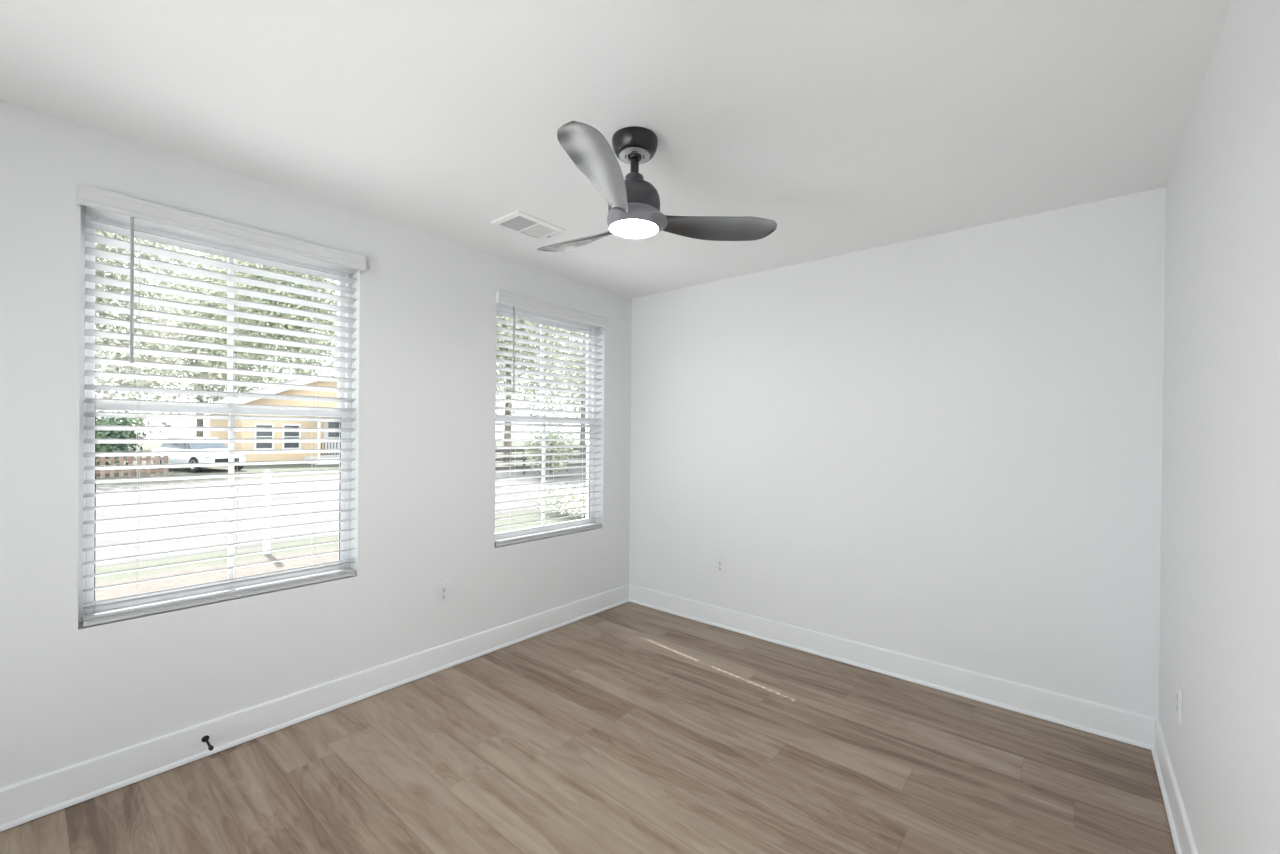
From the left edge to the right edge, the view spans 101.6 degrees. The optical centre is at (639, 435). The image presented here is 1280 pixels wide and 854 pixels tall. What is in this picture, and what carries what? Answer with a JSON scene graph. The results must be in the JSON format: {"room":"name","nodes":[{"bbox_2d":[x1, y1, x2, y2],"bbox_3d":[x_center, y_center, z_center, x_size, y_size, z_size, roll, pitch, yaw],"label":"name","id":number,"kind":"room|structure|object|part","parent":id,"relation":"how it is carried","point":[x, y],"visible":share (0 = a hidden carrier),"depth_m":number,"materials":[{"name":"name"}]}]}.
{"room":"empty bedroom","nodes":[
{"label":"empty bedroom","id":0,"kind":"room"},
{"bbox_2d":[0,100,631,787],"bbox_3d":[-1.500,0.106,2.643,0.170,2.740,4.530,1,0,40],"label":"wall","id":1,"kind":"structure","parent":0,"point":[71,693],"depth_m":2.36,"materials":[{"name":"white paint"}]},
{"bbox_2d":[201,735,213,750],"bbox_3d":[-1.755,1.252,2.121,0.108,0.026,0.026,1,0,40],"label":"door stop","id":2,"kind":"object","parent":1,"relation":"attached to","point":[205,738],"visible":1,"depth_m":2.13,"materials":[{"name":"black metal"}]},
{"bbox_2d":[78,205,351,624],"bbox_3d":[-1.803,-0.087,2.320,0.105,1.578,0.955,1,0,40],"label":"window","id":3,"kind":"structure","parent":1,"relation":"in","point":[89,569],"depth_m":2.13,"materials":[{"name":"white plastic"}]},
{"bbox_3d":[-1.797,0.267,2.314,0.036,0.810,0.911,1,0,40],"label":"sash","id":4,"kind":"part","parent":3,"relation":"part of","materials":[{"name":"white plastic"}]},
{"bbox_3d":[-1.817,-0.476,2.334,0.028,0.751,0.911,1,0,40],"label":"sash","id":5,"kind":"part","parent":3,"relation":"part of","materials":[{"name":"white plastic"}]},
{"bbox_2d":[77,183,365,626],"bbox_3d":[-1.726,-0.099,2.262,0.094,1.595,0.983,1,0,40],"label":"window blind","id":6,"kind":"object","parent":3,"relation":"attached to","point":[101,203],"visible":1,"depth_m":2.18,"materials":[{"name":"white plastic"}]},
{"bbox_3d":[-1.950,-0.072,2.026,0.055,1.508,0.007,1,0,40],"label":"ladder cord","id":7,"kind":"part","parent":6,"relation":"part of","materials":[{"name":"white fabric"}]},
{"bbox_3d":[-1.745,0.690,2.273,0.054,0.016,0.933,1,0,40],"label":"rail","id":8,"kind":"part","parent":6,"relation":"part of","materials":[{"name":"grey plastic"}]},
{"bbox_3d":[-1.753,-0.071,2.261,0.055,1.508,0.007,1,0,40],"label":"ladder cord","id":9,"kind":"part","parent":6,"relation":"part of","materials":[{"name":"white fabric"}]},
{"bbox_3d":[-1.558,-0.070,2.494,0.055,1.508,0.007,1,0,40],"label":"ladder cord","id":10,"kind":"part","parent":6,"relation":"part of","materials":[{"name":"white fabric"}]},
{"bbox_2d":[0,584,628,831],"bbox_3d":[-1.437,1.256,2.585,0.023,0.135,4.230,1,0,40],"label":"baseboard","id":11,"kind":"structure","parent":1,"relation":"attached to","point":[25,801],"depth_m":2.28,"materials":[{"name":"white paint"}]},
{"bbox_2d":[437,581,449,605],"bbox_3d":[-1.119,0.897,2.971,0.008,0.124,0.079,1,0,40],"label":"electrical outlet","id":12,"kind":"object","parent":1,"relation":"attached to","point":[443,589],"visible":1,"depth_m":2.97,"materials":[{"name":"white plastic"}]},
{"bbox_2d":[495,307,595,540],"bbox_3d":[-0.671,-0.086,3.673,0.105,1.568,0.963,1,0,40],"label":"window","id":13,"kind":"structure","parent":1,"relation":"in","point":[543,421],"depth_m":3.83,"materials":[{"name":"white plastic"}]},
{"bbox_3d":[-0.685,-0.469,3.687,0.028,0.751,0.919,1,0,40],"label":"sash","id":14,"kind":"part","parent":13,"relation":"part of","materials":[{"name":"white plastic"}]},
{"bbox_3d":[-0.665,0.269,3.667,0.036,0.800,0.919,1,0,40],"label":"sash","id":15,"kind":"part","parent":13,"relation":"part of","materials":[{"name":"white plastic"}]},
{"bbox_2d":[495,291,608,546],"bbox_3d":[-0.594,-0.098,3.615,0.094,1.585,0.991,1,0,40],"label":"window blind","id":16,"kind":"object","parent":13,"relation":"attached to","point":[504,300],"visible":0.91,"depth_m":3.57,"materials":[{"name":"white plastic"}]},
{"bbox_3d":[-0.821,-0.071,3.375,0.055,1.498,0.007,1,0,40],"label":"ladder cord","id":17,"kind":"part","parent":16,"relation":"part of","materials":[{"name":"white fabric"}]},
{"bbox_3d":[-0.613,0.687,3.626,0.054,0.016,0.941,1,0,40],"label":"rail","id":18,"kind":"part","parent":16,"relation":"part of","materials":[{"name":"grey plastic"}]},
{"bbox_3d":[-0.612,-0.070,3.625,0.055,1.498,0.007,1,0,40],"label":"ladder cord","id":19,"kind":"part","parent":16,"relation":"part of","materials":[{"name":"white fabric"}]},
{"bbox_3d":[-0.405,-0.069,3.872,0.055,1.498,0.007,1,0,40],"label":"ladder cord","id":20,"kind":"part","parent":16,"relation":"part of","materials":[{"name":"white fabric"}]},
{"bbox_2d":[0,602,1175,853],"bbox_3d":[-0.280,1.417,1.616,3.045,0.150,4.230,1,0,40],"label":"floor","id":21,"kind":"structure","parent":0,"point":[629,727],"depth_m":2.09,"materials":[{"name":"brown wood"}]},
{"bbox_2d":[0,0,1231,298],"bbox_3d":[-0.254,-1.173,1.607,3.045,0.150,4.230,1,0,40],"label":"ceiling","id":22,"kind":"structure","parent":0,"point":[849,126],"depth_m":1.71,"materials":[{"name":"white paint"}]},
{"bbox_2d":[491,210,565,239],"bbox_3d":[-0.582,-1.097,2.747,0.230,0.016,0.318,1,0,40],"label":"ceiling vent","id":23,"kind":"object","parent":22,"relation":"in","point":[518,221],"visible":1,"depth_m":2.73,"materials":[{"name":"white metal"}]},
{"bbox_3d":[-0.624,-1.100,2.696,0.156,0.007,0.125,1,0,40],"label":"louver panel","id":24,"kind":"part","parent":23,"relation":"part of","materials":[{"name":"white metal"}]},
{"bbox_3d":[-0.540,-1.099,2.796,0.163,0.007,0.125,1,0,40],"label":"louver panel","id":25,"kind":"part","parent":23,"relation":"part of","materials":[{"name":"white metal"}]},
{"bbox_2d":[537,121,776,251],"bbox_3d":[-0.116,-0.931,1.983,0.944,0.332,1.019,1,0,40],"label":"ceiling fan","id":26,"kind":"object","parent":22,"relation":"hanging from","point":[633,202],"visible":1,"depth_m":1.87,"materials":[{"name":"metal"},{"name":"frosted glass"}]},
{"bbox_3d":[-0.239,-0.808,2.173,0.514,0.063,0.158,1,0,40],"label":"blade","id":27,"kind":"part","parent":26,"relation":"part of","materials":[{"name":"grey plastic"}]},
{"bbox_3d":[-0.110,-0.805,1.620,0.153,0.063,0.510,1,0,16],"label":"blade","id":28,"kind":"part","parent":26,"relation":"part of","materials":[{"name":"grey plastic"}]},
{"bbox_3d":[-0.020,-1.036,1.931,0.118,0.006,0.118,1,0,40],"label":"canopy plate","id":29,"kind":"part","parent":26,"relation":"part of","materials":[{"name":"grey metal"}]},
{"bbox_3d":[0.292,-0.803,2.013,0.510,0.063,0.153,1,0,-14],"label":"blade","id":30,"kind":"part","parent":26,"relation":"part of","materials":[{"name":"grey plastic"}]},
{"bbox_2d":[629,187,1165,718],"bbox_3d":[1.138,0.130,3.291,3.045,2.740,0.150,1,0,40],"label":"wall","id":31,"kind":"structure","parent":0,"point":[945,448],"depth_m":2.82,"materials":[{"name":"white paint"}]},
{"bbox_2d":[715,556,724,575],"bbox_3d":[0.564,0.915,3.665,0.079,0.124,0.008,1,0,40],"label":"electrical outlet","id":32,"kind":"object","parent":31,"relation":"attached to","point":[719,561],"visible":1,"depth_m":3.66,"materials":[{"name":"white plastic"}]},
{"bbox_2d":[629,584,1156,749],"bbox_3d":[1.071,1.279,3.229,3.045,0.135,0.023,1,0,40],"label":"baseboard","id":33,"kind":"structure","parent":31,"relation":"attached to","point":[1128,727],"depth_m":2.81,"materials":[{"name":"white paint"}]},
{"bbox_2d":[1159,0,1279,853],"bbox_3d":[0.958,0.138,0.586,0.150,2.740,4.530,1,0,40],"label":"wall","id":34,"kind":"structure","parent":0,"point":[1220,574],"depth_m":1.28,"materials":[{"name":"white paint"}]},
{"bbox_2d":[1151,719,1197,853],"bbox_3d":[0.880,1.287,0.646,0.023,0.135,4.230,1,0,40],"label":"baseboard","id":35,"kind":"structure","parent":34,"relation":"attached to","point":[1183,840],"depth_m":1.85,"materials":[{"name":"white paint"}]},
{"bbox_2d":[1176,681,1181,725],"bbox_3d":[1.865,0.925,1.806,0.008,0.124,0.079,1,0,40],"label":"electrical outlet","id":36,"kind":"object","parent":34,"relation":"attached to","point":[1178,687],"visible":1,"depth_m":1.79,"materials":[{"name":"white plastic"}]},
{"label":"outside","id":37,"kind":"structure","parent":0,"visible":0},
{"bbox_3d":[-19.632,1.549,23.328,13.500,0.050,3.400,1,0,40],"label":"driveway","id":38,"kind":"object","parent":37,"visible":0},
{"bbox_2d":[151,437,245,471],"bbox_3d":[-19.530,0.795,23.103,4.237,1.450,1.834,1,0,24],"label":"car","id":39,"kind":"object","parent":38,"relation":"on","point":[173,459],"visible":0.64,"depth_m":22.39,"materials":[{"name":"white paint"}]},
{"bbox_3d":[-19.862,0.366,23.250,2.622,0.500,1.565,1,0,24],"label":"cabin glass","id":40,"kind":"part","parent":39,"relation":"part of","materials":[{"name":"grey"}]},
{"bbox_2d":[215,458,238,461],"bbox_3d":[-17.634,1.052,22.264,0.080,0.180,0.900,1,0,24],"label":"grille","id":41,"kind":"object","parent":39,"relation":"attached to","point":[216,459],"depth_m":22.11,"materials":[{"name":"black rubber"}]},
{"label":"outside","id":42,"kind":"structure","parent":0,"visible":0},
{"bbox_2d":[95,441,585,582],"bbox_3d":[-27.089,1.529,42.214,89.825,0.300,110.000,1,0,40],"label":"ground","id":43,"kind":"structure","parent":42,"point":[183,471],"depth_m":10.59,"materials":[{"name":"green plant"}]},
{"bbox_2d":[96,410,146,474],"bbox_3d":[-20.906,0.229,20.085,2.716,2.684,2.906,1,0,40],"label":"bush","id":44,"kind":"object","parent":43,"relation":"on","point":[100,434],"visible":0.36,"depth_m":20.04,"materials":[{"name":"green plant"}]},
{"bbox_2d":[96,456,168,477],"bbox_3d":[-20.128,1.084,17.715,0.155,1.000,6.150,1,0,40],"label":"picket fence","id":45,"kind":"object","parent":43,"relation":"on","point":[130,459],"visible":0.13,"depth_m":19.25,"materials":[{"name":"brown wood"}]},
{"bbox_3d":[-20.105,1.309,17.695,0.040,0.090,6.150,1,0,40],"label":"rail","id":46,"kind":"part","parent":45,"relation":"part of","materials":[{"name":"brown wood"}]},
{"bbox_3d":[-20.101,0.870,17.693,0.040,0.090,6.150,1,0,40],"label":"rail","id":47,"kind":"part","parent":45,"relation":"part of","materials":[{"name":"brown wood"}]},
{"bbox_2d":[95,230,212,438],"bbox_3d":[-26.598,-6.180,24.938,9.283,15.350,9.709,1,0,40],"label":"tree","id":48,"kind":"object","parent":43,"relation":"on","point":[115,355],"visible":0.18,"depth_m":25.72,"materials":[{"name":"green plant"}]},
{"bbox_2d":[110,247,275,436],"bbox_3d":[-39.729,-8.944,47.950,11.997,20.445,10.993,1,0,14],"label":"tree","id":49,"kind":"object","parent":43,"relation":"on","point":[195,386],"visible":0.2,"depth_m":45.35,"materials":[{"name":"green plant"}]},
{"bbox_2d":[95,547,338,600],"bbox_3d":[-8.228,1.734,2.443,1.800,0.050,17.200,1,0,40],"label":"mulch strip","id":50,"kind":"object","parent":43,"relation":"on","point":[119,591],"depth_m":6.48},
{"bbox_2d":[188,255,337,391],"bbox_3d":[-29.109,-8.887,42.229,10.862,20.587,14.057,1,0,-18],"label":"tree","id":51,"kind":"object","parent":43,"relation":"on","point":[256,288],"visible":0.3,"depth_m":38.77,"materials":[{"name":"green plant"}]},
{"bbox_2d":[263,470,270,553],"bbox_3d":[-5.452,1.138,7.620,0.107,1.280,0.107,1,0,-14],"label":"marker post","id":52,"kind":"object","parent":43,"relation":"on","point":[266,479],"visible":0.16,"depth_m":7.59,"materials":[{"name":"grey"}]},
{"bbox_2d":[209,372,339,464],"bbox_3d":[-19.744,-1.062,31.453,9.450,5.160,9.000,1,0,40],"label":"house","id":53,"kind":"structure","parent":43,"relation":"on","point":[241,400],"depth_m":28.37,"materials":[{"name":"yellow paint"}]},
{"bbox_3d":[-19.769,0.052,27.427,0.040,1.200,0.700,1,0,40],"label":"pane","id":54,"kind":"part","parent":53,"relation":"part of","materials":[{"name":"grey glass"}]},
{"bbox_3d":[-18.967,0.057,28.386,0.040,1.200,0.700,1,0,40],"label":"pane","id":55,"kind":"part","parent":53,"relation":"part of","materials":[{"name":"grey glass"}]},
{"bbox_3d":[-15.606,0.666,29.482,0.080,0.740,4.600,1,0,40],"label":"porch railing","id":56,"kind":"part","parent":53,"relation":"part of","materials":[{"name":"white wood"}]},
{"bbox_3d":[-17.572,0.065,30.022,0.080,2.200,1.100,1,0,40],"label":"door","id":57,"kind":"part","parent":53,"relation":"part of","materials":[{"name":"grey"}]},
{"bbox_3d":[-17.533,-0.385,29.991,0.030,0.900,0.700,1,0,40],"label":"door pane","id":58,"kind":"part","parent":53,"relation":"part of","materials":[{"name":"grey glass"}]},
{"bbox_2d":[495,448,585,473],"bbox_3d":[-0.892,1.116,27.470,0.120,1.250,23.000,1,0,40],"label":"fence","id":59,"kind":"object","parent":43,"relation":"on","point":[524,466],"visible":0.02,"depth_m":22.35,"materials":[{"name":"grey wood"}]},
{"bbox_3d":[-0.860,1.012,27.444,0.040,0.120,23.000,1,0,40],"label":"rail","id":60,"kind":"part","parent":59,"relation":"part of","materials":[{"name":"grey wood"}]},
{"bbox_3d":[-0.864,1.382,27.445,0.040,0.120,23.000,1,0,40],"label":"rail","id":61,"kind":"part","parent":59,"relation":"part of","materials":[{"name":"grey wood"}]},
{"bbox_3d":[-0.857,0.652,27.443,0.040,0.120,23.000,1,0,40],"label":"rail","id":62,"kind":"part","parent":59,"relation":"part of","materials":[{"name":"grey wood"}]},
{"bbox_2d":[496,315,586,464],"bbox_3d":[-6.840,-4.795,29.006,8.581,12.947,10.558,1,0,-2],"label":"tree","id":63,"kind":"object","parent":43,"relation":"on","point":[507,412],"visible":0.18,"depth_m":28.17,"materials":[{"name":"green plant"}]},
{"bbox_2d":[522,428,574,474],"bbox_3d":[-3.704,0.697,21.258,2.128,2.086,2.020,1,0,-7],"label":"bush","id":64,"kind":"object","parent":43,"relation":"on","point":[539,443],"visible":0.56,"depth_m":20.96,"materials":[{"name":"green plant"}]},
{"bbox_2d":[520,328,586,454],"bbox_3d":[-4.408,-5.518,41.537,9.427,14.350,10.210,1,0,40],"label":"tree","id":65,"kind":"object","parent":43,"relation":"on","point":[582,429],"visible":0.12,"depth_m":39.83,"materials":[{"name":"green plant"}]},
{"bbox_2d":[530,482,585,517],"bbox_3d":[-1.274,1.429,11.535,2.132,0.746,1.963,1,0,40],"label":"bush","id":66,"kind":"object","parent":43,"relation":"on","point":[567,498],"visible":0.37,"depth_m":11.30,"materials":[{"name":"green plant"}]},
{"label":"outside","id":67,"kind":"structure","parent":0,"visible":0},
{"bbox_2d":[98,461,581,483],"bbox_3d":[-9.382,1.631,27.399,1.200,0.050,110.000,1,0,40],"label":"sidewalk","id":68,"kind":"structure","parent":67,"point":[573,461],"depth_m":19.20,"materials":[{"name":"concrete"}]},
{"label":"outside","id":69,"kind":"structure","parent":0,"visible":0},
{"bbox_2d":[95,462,585,566],"bbox_3d":[-3.055,1.714,22.105,13.500,0.050,110.000,1,0,40],"label":"street","id":70,"kind":"structure","parent":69,"point":[102,554],"depth_m":11.48,"materials":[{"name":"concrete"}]}
]}

